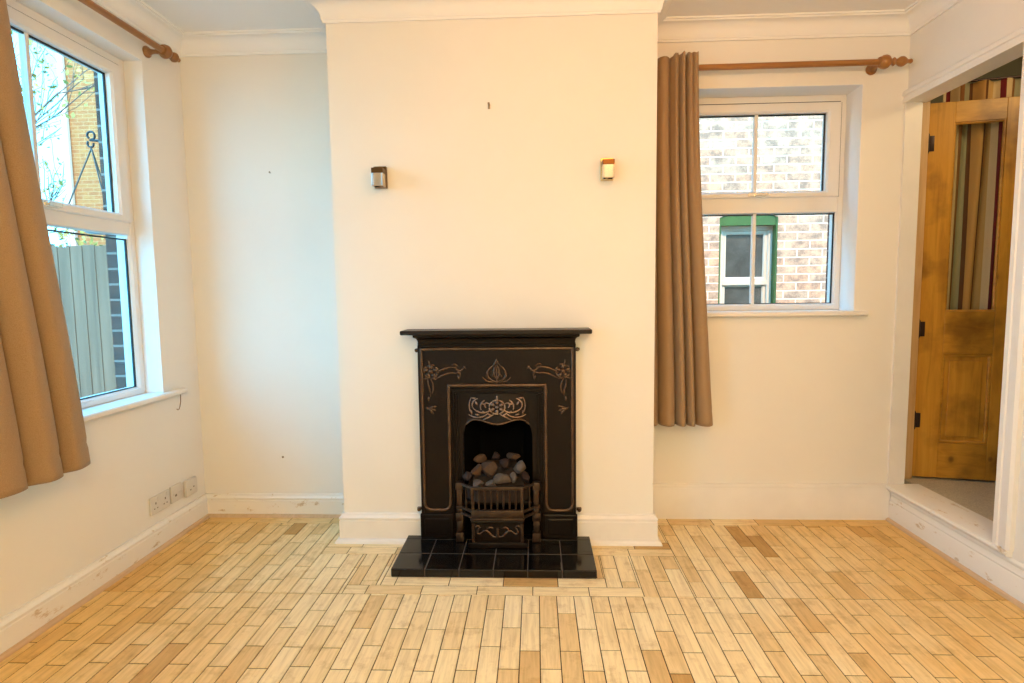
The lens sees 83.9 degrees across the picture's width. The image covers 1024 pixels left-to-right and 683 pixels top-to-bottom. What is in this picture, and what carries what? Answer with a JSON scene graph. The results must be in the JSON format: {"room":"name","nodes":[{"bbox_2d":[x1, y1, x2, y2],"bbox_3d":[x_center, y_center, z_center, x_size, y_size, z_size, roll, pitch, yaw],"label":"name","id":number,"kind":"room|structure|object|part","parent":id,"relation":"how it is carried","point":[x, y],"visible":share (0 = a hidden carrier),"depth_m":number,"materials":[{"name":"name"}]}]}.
{"room":"living room","nodes":[
{"label":"living room","id":0,"kind":"room"},
{"bbox_2d":[0,0,204,617],"bbox_3d":[-1.881,-0.182,0.916,0.160,2.720,4.300,0,5,2],"label":"wall","id":1,"kind":"structure","parent":0,"point":[49,532],"depth_m":2.64,"materials":[{"name":"paint"}]},
{"bbox_2d":[6,0,187,421],"bbox_3d":[-1.807,-0.478,2.251,0.188,1.604,1.275,0,5,2],"label":"window","id":2,"kind":"structure","parent":1,"relation":"in","point":[37,21],"depth_m":2.63,"materials":[{"name":"white plastic"}]},
{"bbox_3d":[-1.813,-0.541,2.240,0.021,0.020,0.100,0,5,2],"label":"handle","id":3,"kind":"part","parent":2,"relation":"part of","materials":[{"name":"gold metal"}]},
{"bbox_3d":[-1.859,-0.878,2.208,0.064,0.715,0.939,0,5,2],"label":"sash","id":4,"kind":"part","parent":2,"relation":"part of","materials":[{"name":"white plastic"}]},
{"bbox_3d":[-1.770,0.308,2.318,0.133,0.026,1.275,0,5,2],"label":"sill","id":5,"kind":"part","parent":2,"relation":"part of","materials":[{"name":"white paint"}]},
{"bbox_2d":[0,493,207,653],"bbox_3d":[-1.776,1.090,1.022,0.021,0.125,4.300,0,5,2],"label":"baseboard","id":6,"kind":"structure","parent":1,"relation":"attached to","point":[35,613],"depth_m":2.32,"materials":[{"name":"white paint"}]},
{"bbox_2d":[78,0,180,62],"bbox_3d":[-1.712,-1.303,1.846,0.117,0.065,1.961,0,5,2],"label":"pole","id":7,"kind":"object","parent":1,"relation":"attached to","point":[164,51],"visible":1,"depth_m":2.55,"materials":[{"name":"brown wood"}]},
{"bbox_2d":[0,0,90,498],"bbox_3d":[-1.623,-0.415,1.646,0.098,1.838,0.894,0,5,2],"label":"curtain","id":8,"kind":"object","parent":7,"relation":"hanging from","point":[43,437],"visible":1,"depth_m":1.88,"materials":[{"name":"beige fabric"}]},
{"bbox_2d":[149,489,169,515],"bbox_3d":[-1.708,0.780,2.766,0.013,0.086,0.140,0,5,2],"label":"wall socket","id":9,"kind":"object","parent":1,"relation":"attached to","point":[157,503],"visible":1,"depth_m":2.76,"materials":[{"name":"beige plastic"}]},
{"bbox_2d":[169,482,182,503],"bbox_3d":[-1.703,0.767,2.892,0.014,0.086,0.089,0,5,2],"label":"wall socket","id":10,"kind":"object","parent":1,"relation":"attached to","point":[175,491],"visible":1,"depth_m":2.88,"materials":[{"name":"beige plastic"}]},
{"bbox_2d":[183,476,197,496],"bbox_3d":[-1.693,0.764,3.002,0.023,0.088,0.096,0,5,2],"label":"wall socket","id":11,"kind":"object","parent":1,"relation":"attached to","point":[189,485],"visible":1,"depth_m":2.98,"materials":[{"name":"beige plastic"}]},
{"bbox_2d":[93,71,126,388],"bbox_3d":[-1.993,-0.080,1.080,0.078,2.950,4.600,0,5,2],"label":"wall","id":12,"kind":"structure","parent":0,"point":[111,244],"depth_m":2.77,"materials":[{"name":"red brick"}]},
{"bbox_2d":[68,131,104,234],"bbox_3d":[-2.111,-0.804,2.879,0.261,0.515,0.257,3,6,38],"label":"hanging basket","id":13,"kind":"object","parent":12,"relation":"attached to","point":[93,139],"visible":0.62,"depth_m":2.86,"materials":[{"name":"grey metal"}]},
{"bbox_3d":[-2.171,-0.801,2.850,0.136,0.337,0.008,-3,6,-27],"label":"chain","id":14,"kind":"part","parent":13,"relation":"part of","materials":[{"name":"brown metal"}]},
{"bbox_2d":[84,231,104,234],"bbox_3d":[-2.111,-0.594,2.898,0.257,0.092,0.257,0,5,2],"label":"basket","id":15,"kind":"object","parent":13,"relation":"on","point":[84,231],"depth_m":2.88,"materials":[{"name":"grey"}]},
{"bbox_3d":[-2.058,-0.802,2.845,0.120,0.337,0.072,0,5,2],"label":"chain","id":16,"kind":"part","parent":13,"relation":"part of","materials":[{"name":"brown metal"}]},
{"bbox_3d":[-2.110,-0.810,2.945,0.008,0.337,0.136,0,5,2],"label":"chain","id":17,"kind":"part","parent":13,"relation":"part of","materials":[{"name":"brown metal"}]},
{"bbox_2d":[326,13,657,513],"bbox_3d":[-0.081,-0.369,2.828,1.506,2.720,0.312,0,5,2],"label":"wall","id":18,"kind":"structure","parent":0,"point":[502,215],"depth_m":2.65,"materials":[{"name":"paint"}]},
{"bbox_2d":[371,166,387,188],"bbox_3d":[-0.611,-0.759,2.620,0.058,0.098,0.076,0,5,2],"label":"wall light","id":19,"kind":"object","parent":18,"relation":"attached to","point":[379,180],"visible":1,"depth_m":2.59,"materials":[{"name":"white glass"}]},
{"bbox_2d":[93,0,961,56],"bbox_3d":[0.028,-1.345,0.735,3.688,0.087,4.300,0,5,2],"label":"crown molding","id":20,"kind":"structure","parent":18,"relation":"attached to","point":[898,22],"depth_m":2.74,"materials":[{"name":"white paint"}]},
{"bbox_2d":[600,158,614,180],"bbox_3d":[0.432,-0.783,2.575,0.058,0.098,0.076,0,5,2],"label":"wall light","id":21,"kind":"object","parent":18,"relation":"attached to","point":[607,165],"visible":1,"depth_m":2.54,"materials":[{"name":"white glass"}]},
{"bbox_2d":[0,514,1023,682],"bbox_3d":[0.064,1.159,0.953,3.721,0.076,4.300,0,5,2],"label":"floor","id":22,"kind":"structure","parent":0,"point":[231,600],"depth_m":2.14,"materials":[{"name":"brown wood"}]},
{"bbox_2d":[391,534,596,578],"bbox_3d":[-0.073,0.976,2.608,0.882,0.038,0.357,0,5,2],"label":"hearth","id":23,"kind":"object","parent":22,"relation":"on","point":[418,556],"visible":0.96,"depth_m":2.52,"materials":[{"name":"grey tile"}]},
{"bbox_2d":[400,327,591,547],"bbox_3d":[-0.061,0.448,2.801,0.863,1.031,0.436,0,5,2],"label":"fireplace","id":24,"kind":"object","parent":23,"relation":"on","point":[486,391],"depth_m":2.69,"materials":[{"name":"metal"}]},
{"bbox_3d":[-0.246,0.805,2.704,0.040,0.288,0.042,0,5,2],"label":"post","id":25,"kind":"part","parent":24,"relation":"part of","materials":[{"name":"metal"}]},
{"bbox_3d":[-0.074,-0.014,2.664,0.775,0.052,0.073,0,5,2],"label":"shelf moulding","id":26,"kind":"part","parent":24,"relation":"part of","materials":[{"name":"metal"}]},
{"bbox_2d":[400,327,591,334],"bbox_3d":[-0.072,-0.047,2.625,0.866,0.020,0.144,0,5,2],"label":"mantel shelf","id":27,"kind":"object","parent":24,"relation":"attached to","point":[585,330],"depth_m":2.56,"materials":[{"name":"black metal"}]},
{"bbox_3d":[-0.069,0.421,2.696,0.725,0.794,0.014,0,5,2],"label":"rim moulding","id":28,"kind":"part","parent":24,"relation":"part of","materials":[{"name":"metal"}]},
{"bbox_3d":[-0.066,0.889,2.639,0.271,0.127,0.036,0,5,2],"label":"ash plate","id":29,"kind":"part","parent":24,"relation":"part of","materials":[{"name":"metal"}]},
{"bbox_3d":[-0.062,0.809,2.790,0.402,0.314,0.351,0,5,2],"label":"fire grate","id":30,"kind":"part","parent":24,"relation":"part of","materials":[{"name":"black metal"}]},
{"bbox_3d":[-0.066,0.576,2.740,0.441,0.733,0.024,0,5,2],"label":"insert panel","id":31,"kind":"part","parent":24,"relation":"part of","materials":[{"name":"metal"}]},
{"bbox_2d":[466,394,529,424],"bbox_3d":[-0.070,0.323,2.689,0.305,0.151,0.034,0,5,2],"label":"hood","id":32,"kind":"object","parent":24,"relation":"attached to","point":[492,409],"depth_m":2.69,"materials":[{"name":"metal"}]},
{"bbox_2d":[467,460,529,502],"bbox_3d":[-0.062,0.675,2.799,0.302,0.140,0.270,0,5,2],"label":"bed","id":33,"kind":"object","parent":24,"relation":"in","point":[484,478],"visible":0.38,"depth_m":2.73,"materials":[{"name":"brown"}]},
{"bbox_2d":[462,471,472,480],"bbox_3d":[-0.204,0.637,2.707,0.044,0.045,0.048,4,7,44],"label":"coal","id":34,"kind":"object","parent":33,"relation":"on","point":[467,476],"visible":0.96,"depth_m":2.69,"materials":[{"name":"grey stone"}]},
{"bbox_2d":[471,464,481,476],"bbox_3d":[-0.168,0.613,2.699,0.050,0.063,0.061,0,5,2],"label":"coal","id":35,"kind":"object","parent":33,"relation":"on","point":[476,471],"visible":1,"depth_m":2.68,"materials":[{"name":"brown stone"}]},
{"bbox_2d":[473,479,483,485],"bbox_3d":[-0.156,0.667,2.662,0.053,0.035,0.053,0,5,2],"label":"coal","id":36,"kind":"object","parent":33,"relation":"on","point":[476,482],"visible":0.85,"depth_m":2.65,"materials":[{"name":"grey stone"}]},
{"bbox_2d":[473,454,486,462],"bbox_3d":[-0.160,0.563,2.755,0.064,0.037,0.050,-3,6,-28],"label":"coal","id":37,"kind":"object","parent":33,"relation":"on","point":[480,458],"visible":1,"depth_m":2.73,"materials":[{"name":"brown stone"}]},
{"bbox_2d":[481,461,496,477],"bbox_3d":[-0.108,0.603,2.703,0.083,0.083,0.065,0,5,2],"label":"coal","id":38,"kind":"object","parent":33,"relation":"on","point":[489,468],"visible":1,"depth_m":2.67,"materials":[{"name":"brown stone"}]},
{"bbox_2d":[485,479,495,485],"bbox_3d":[-0.101,0.663,2.655,0.042,0.036,0.043,-5,6,-40],"label":"coal","id":39,"kind":"object","parent":33,"relation":"on","point":[491,482],"visible":0.84,"depth_m":2.65,"materials":[{"name":"grey stone"}]},
{"bbox_2d":[491,451,499,459],"bbox_3d":[-0.079,0.558,2.776,0.045,0.042,0.046,0,5,2],"label":"coal","id":40,"kind":"object","parent":33,"relation":"on","point":[496,456],"visible":1,"depth_m":2.76,"materials":[{"name":"stone"}]},
{"bbox_2d":[493,473,511,483],"bbox_3d":[-0.044,0.640,2.660,0.088,0.050,0.046,0,5,2],"label":"coal","id":41,"kind":"object","parent":33,"relation":"on","point":[499,478],"visible":1,"depth_m":2.64,"materials":[{"name":"grey stone"}]},
{"bbox_2d":[499,458,508,468],"bbox_3d":[-0.036,0.584,2.732,0.049,0.054,0.060,0,5,2],"label":"coal","id":42,"kind":"object","parent":33,"relation":"on","point":[504,463],"visible":1,"depth_m":2.71,"materials":[{"name":"brown stone"}]},
{"bbox_2d":[506,452,519,459],"bbox_3d":[0.007,0.554,2.748,0.054,0.036,0.061,-4,6,-35],"label":"coal","id":43,"kind":"object","parent":33,"relation":"on","point":[513,456],"visible":1,"depth_m":2.73,"materials":[{"name":"brown stone"}]},
{"bbox_2d":[510,472,516,482],"bbox_3d":[0.007,0.634,2.658,0.035,0.051,0.044,0,5,2],"label":"coal","id":44,"kind":"object","parent":33,"relation":"on","point":[513,476],"visible":1,"depth_m":2.65,"materials":[{"name":"grey stone"}]},
{"bbox_2d":[513,460,525,473],"bbox_3d":[0.040,0.593,2.703,0.060,0.060,0.052,-4,6,-34],"label":"coal","id":45,"kind":"object","parent":33,"relation":"on","point":[520,466],"visible":1,"depth_m":2.69,"materials":[{"name":"grey stone"}]},
{"bbox_2d":[521,471,529,482],"bbox_3d":[0.064,0.639,2.686,0.040,0.057,0.044,0,5,2],"label":"coal","id":46,"kind":"object","parent":33,"relation":"on","point":[525,477],"visible":1,"depth_m":2.67,"materials":[{"name":"brown stone"}]},
{"bbox_3d":[-0.068,0.743,2.653,0.373,0.158,0.089,0,5,2],"label":"rail","id":47,"kind":"part","parent":24,"relation":"part of","materials":[{"name":"metal"}]},
{"bbox_3d":[0.115,0.803,2.688,0.040,0.288,0.042,0,5,2],"label":"post","id":48,"kind":"part","parent":24,"relation":"part of","materials":[{"name":"metal"}]},
{"bbox_2d":[142,0,915,31],"bbox_3d":[-0.042,-1.484,0.776,4.075,0.185,4.800,0,5,2],"label":"ceiling","id":49,"kind":"structure","parent":0,"point":[187,15],"depth_m":2.68,"materials":[{"name":"white paint"}]},
{"bbox_2d":[179,36,909,493],"bbox_3d":[0.087,-0.393,3.076,3.914,2.720,0.200,0,5,2],"label":"wall","id":50,"kind":"structure","parent":0,"point":[800,399],"depth_m":2.99,"materials":[{"name":"paint"}]},
{"bbox_2d":[206,483,890,545],"bbox_3d":[0.134,0.871,2.908,3.682,0.190,0.352,0,5,2],"label":"baseboard","id":51,"kind":"structure","parent":50,"relation":"attached to","point":[778,501],"depth_m":3.00,"materials":[{"name":"white paint"}]},
{"bbox_2d":[699,84,868,316],"bbox_3d":[1.296,-0.710,2.988,1.030,1.151,0.242,0,5,2],"label":"window","id":52,"kind":"structure","parent":50,"relation":"in","point":[840,106],"depth_m":3.00,"materials":[{"name":"white plastic"}]},
{"bbox_3d":[1.302,-0.778,3.014,0.100,0.020,0.021,0,5,2],"label":"handle","id":53,"kind":"part","parent":52,"relation":"part of","materials":[{"name":"gold metal"}]},
{"bbox_3d":[1.298,-1.008,3.036,0.851,0.484,0.064,0,5,2],"label":"sash","id":54,"kind":"part","parent":52,"relation":"part of","materials":[{"name":"white plastic"}]},
{"bbox_3d":[1.301,-0.147,3.009,1.030,0.026,0.187,0,5,2],"label":"sill","id":55,"kind":"part","parent":52,"relation":"part of","materials":[{"name":"white paint"}]},
{"bbox_2d":[699,54,912,74],"bbox_3d":[1.302,-1.341,2.784,1.241,0.065,0.118,0,5,2],"label":"pole","id":56,"kind":"object","parent":50,"relation":"attached to","point":[883,62],"visible":0.98,"depth_m":2.74,"materials":[{"name":"brown wood"}]},
{"bbox_2d":[654,51,712,426],"bbox_3d":[0.841,-0.478,2.789,0.313,1.801,0.097,0,5,2],"label":"curtain","id":57,"kind":"object","parent":56,"relation":"hanging from","point":[682,383],"visible":0.94,"depth_m":2.78,"materials":[{"name":"beige fabric"}]},
{"bbox_3d":[1.228,-1.336,2.761,1.093,0.033,0.029,0,5,2],"label":"rod","id":58,"kind":"part","parent":56,"relation":"part of","materials":[{"name":"brown wood"}]},
{"bbox_2d":[905,100,930,478],"bbox_3d":[2.101,-0.251,3.016,0.090,1.988,0.050,0,5,2],"label":"post","id":59,"kind":"object","parent":50,"relation":"attached to","point":[926,106],"visible":0.24,"depth_m":2.99,"materials":[{"name":"brown wood"}]},
{"bbox_2d":[912,96,1019,480],"bbox_3d":[2.517,-0.240,2.897,0.815,1.957,0.108,1,5,14],"label":"door","id":60,"kind":"structure","parent":59,"relation":"attached to","point":[961,352],"depth_m":2.98,"materials":[{"name":"brown wood"}]},
{"bbox_3d":[2.385,0.303,3.011,0.231,0.486,0.015,1,5,14],"label":"panel","id":61,"kind":"part","parent":60,"relation":"part of","materials":[{"name":"brown wood"}]},
{"bbox_3d":[2.383,0.303,3.006,0.223,0.478,0.011,1,5,14],"label":"moulding","id":62,"kind":"part","parent":60,"relation":"part of","materials":[{"name":"brown wood"}]},
{"bbox_3d":[2.540,-0.243,2.926,0.555,1.957,0.038,1,5,14],"label":"rail","id":63,"kind":"part","parent":60,"relation":"part of","materials":[{"name":"brown wood"}]},
{"bbox_3d":[2.372,-0.635,2.924,0.223,0.963,0.011,1,5,14],"label":"moulding","id":64,"kind":"part","parent":60,"relation":"part of","materials":[{"name":"brown wood"}]},
{"bbox_2d":[943,75,1021,309],"bbox_3d":[2.616,-0.330,2.987,0.780,2.058,0.053,1,5,15],"label":"door curtain","id":65,"kind":"object","parent":60,"relation":"hanging from","point":[977,146],"visible":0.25,"depth_m":2.99,"materials":[{"name":"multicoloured fabric"}]},
{"bbox_3d":[2.604,-1.349,2.898,0.780,0.014,0.013,1,5,14],"label":"rail","id":66,"kind":"part","parent":65,"relation":"part of","materials":[{"name":"grey metal"}]},
{"bbox_2d":[825,215,829,302],"bbox_3d":[0.084,-0.291,3.237,4.050,2.950,0.099,0,5,2],"label":"wall","id":67,"kind":"structure","parent":0,"point":[828,215],"depth_m":3.19,"materials":[{"name":"red brick"}]},
{"bbox_2d":[904,476,995,520],"bbox_3d":[2.633,0.854,2.503,1.162,0.136,2.650,0,5,2],"label":"floor","id":68,"kind":"structure","parent":0,"point":[978,496],"depth_m":2.89,"materials":[{"name":"carpet"}]},
{"bbox_2d":[890,0,1023,562],"bbox_3d":[1.927,-0.212,0.756,0.086,2.720,4.300,0,5,2],"label":"wall","id":69,"kind":"structure","parent":0,"point":[969,26],"depth_m":2.44,"materials":[{"name":"paint"}]},
{"bbox_2d":[886,484,1012,557],"bbox_3d":[2.025,0.795,2.606,0.176,0.030,0.772,0,5,2],"label":"threshold","id":70,"kind":"object","parent":69,"relation":"on","point":[972,524],"visible":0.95,"depth_m":2.61,"materials":[{"name":"white paint"}]},
{"bbox_2d":[887,26,1023,550],"bbox_3d":[1.990,-0.213,2.518,0.117,1.997,0.794,0,5,2],"label":"door frame","id":71,"kind":"structure","parent":69,"relation":"attached to","point":[1010,47],"depth_m":2.36,"materials":[{"name":"white paint"}]},
{"bbox_2d":[888,492,1023,603],"bbox_3d":[1.891,1.042,0.855,0.013,0.165,4.276,0,5,2],"label":"baseboard","id":72,"kind":"structure","parent":69,"relation":"attached to","point":[1007,574],"depth_m":2.47,"materials":[{"name":"white paint"}]},
{"bbox_2d":[930,59,1022,102],"bbox_3d":[2.609,-0.416,2.393,1.181,2.414,2.650,0,5,2],"label":"wall","id":73,"kind":"structure","parent":0,"point":[1013,68],"depth_m":3.50,"materials":[{"name":"beige paint"}]},
{"label":"outside","id":74,"kind":"structure","parent":0,"visible":0},
{"bbox_3d":[-2.254,1.052,5.711,23.000,0.100,23.000,0,5,2],"label":"ground","id":75,"kind":"structure","parent":74,"visible":0},
{"bbox_2d":[14,43,68,232],"bbox_3d":[-11.516,-3.139,12.253,4.540,7.349,4.961,2,6,32],"label":"tree","id":76,"kind":"object","parent":75,"relation":"on","point":[51,193],"visible":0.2,"depth_m":13.28,"materials":[{"name":"brown plant"}]},
{"bbox_2d":[11,30,94,166],"bbox_3d":[-7.884,-2.396,8.331,5.875,6.467,3.515,-3,5,-21],"label":"tree","id":77,"kind":"object","parent":75,"relation":"on","point":[54,86],"visible":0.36,"depth_m":8.47,"materials":[{"name":"brown plant"}]},
{"bbox_2d":[47,180,105,246],"bbox_3d":[-5.382,-0.660,7.832,2.152,3.030,2.003,1,5,17],"label":"tree","id":78,"kind":"object","parent":75,"relation":"on","point":[80,243],"visible":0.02,"depth_m":7.82,"materials":[{"name":"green plant"}]},
{"bbox_2d":[56,53,105,245],"bbox_3d":[-5.402,-4.681,13.477,7.050,10.050,5.400,0,5,2],"label":"brick house","id":79,"kind":"structure","parent":75,"relation":"on","point":[88,193],"depth_m":11.24,"materials":[{"name":"yellow brick"}]},
{"bbox_2d":[51,244,115,397],"bbox_3d":[-5.943,-0.094,6.740,6.761,2.090,0.175,0,5,2],"label":"fence","id":80,"kind":"object","parent":75,"relation":"on","point":[82,271],"visible":0.12,"depth_m":6.60,"materials":[{"name":"grey wood"}]},
{"bbox_2d":[699,115,827,303],"bbox_3d":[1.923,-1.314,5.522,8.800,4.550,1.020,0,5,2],"label":"house","id":81,"kind":"structure","parent":75,"relation":"on","point":[791,250],"depth_m":5.13,"materials":[{"name":"brick"}]},
{"bbox_3d":[2.154,-0.080,5.345,0.404,0.900,0.038,0,5,2],"label":"sash","id":82,"kind":"part","parent":81,"relation":"part of","materials":[{"name":"beige paint"}]},
{"bbox_3d":[2.150,-0.340,5.318,0.350,1.338,0.012,0,5,2],"label":"glass","id":83,"kind":"part","parent":81,"relation":"part of","materials":[{"name":"grey glass"}]},
{"bbox_3d":[2.145,-0.792,5.274,0.404,0.451,0.038,0,5,2],"label":"sash","id":84,"kind":"part","parent":81,"relation":"part of","materials":[{"name":"beige paint"}]}
]}

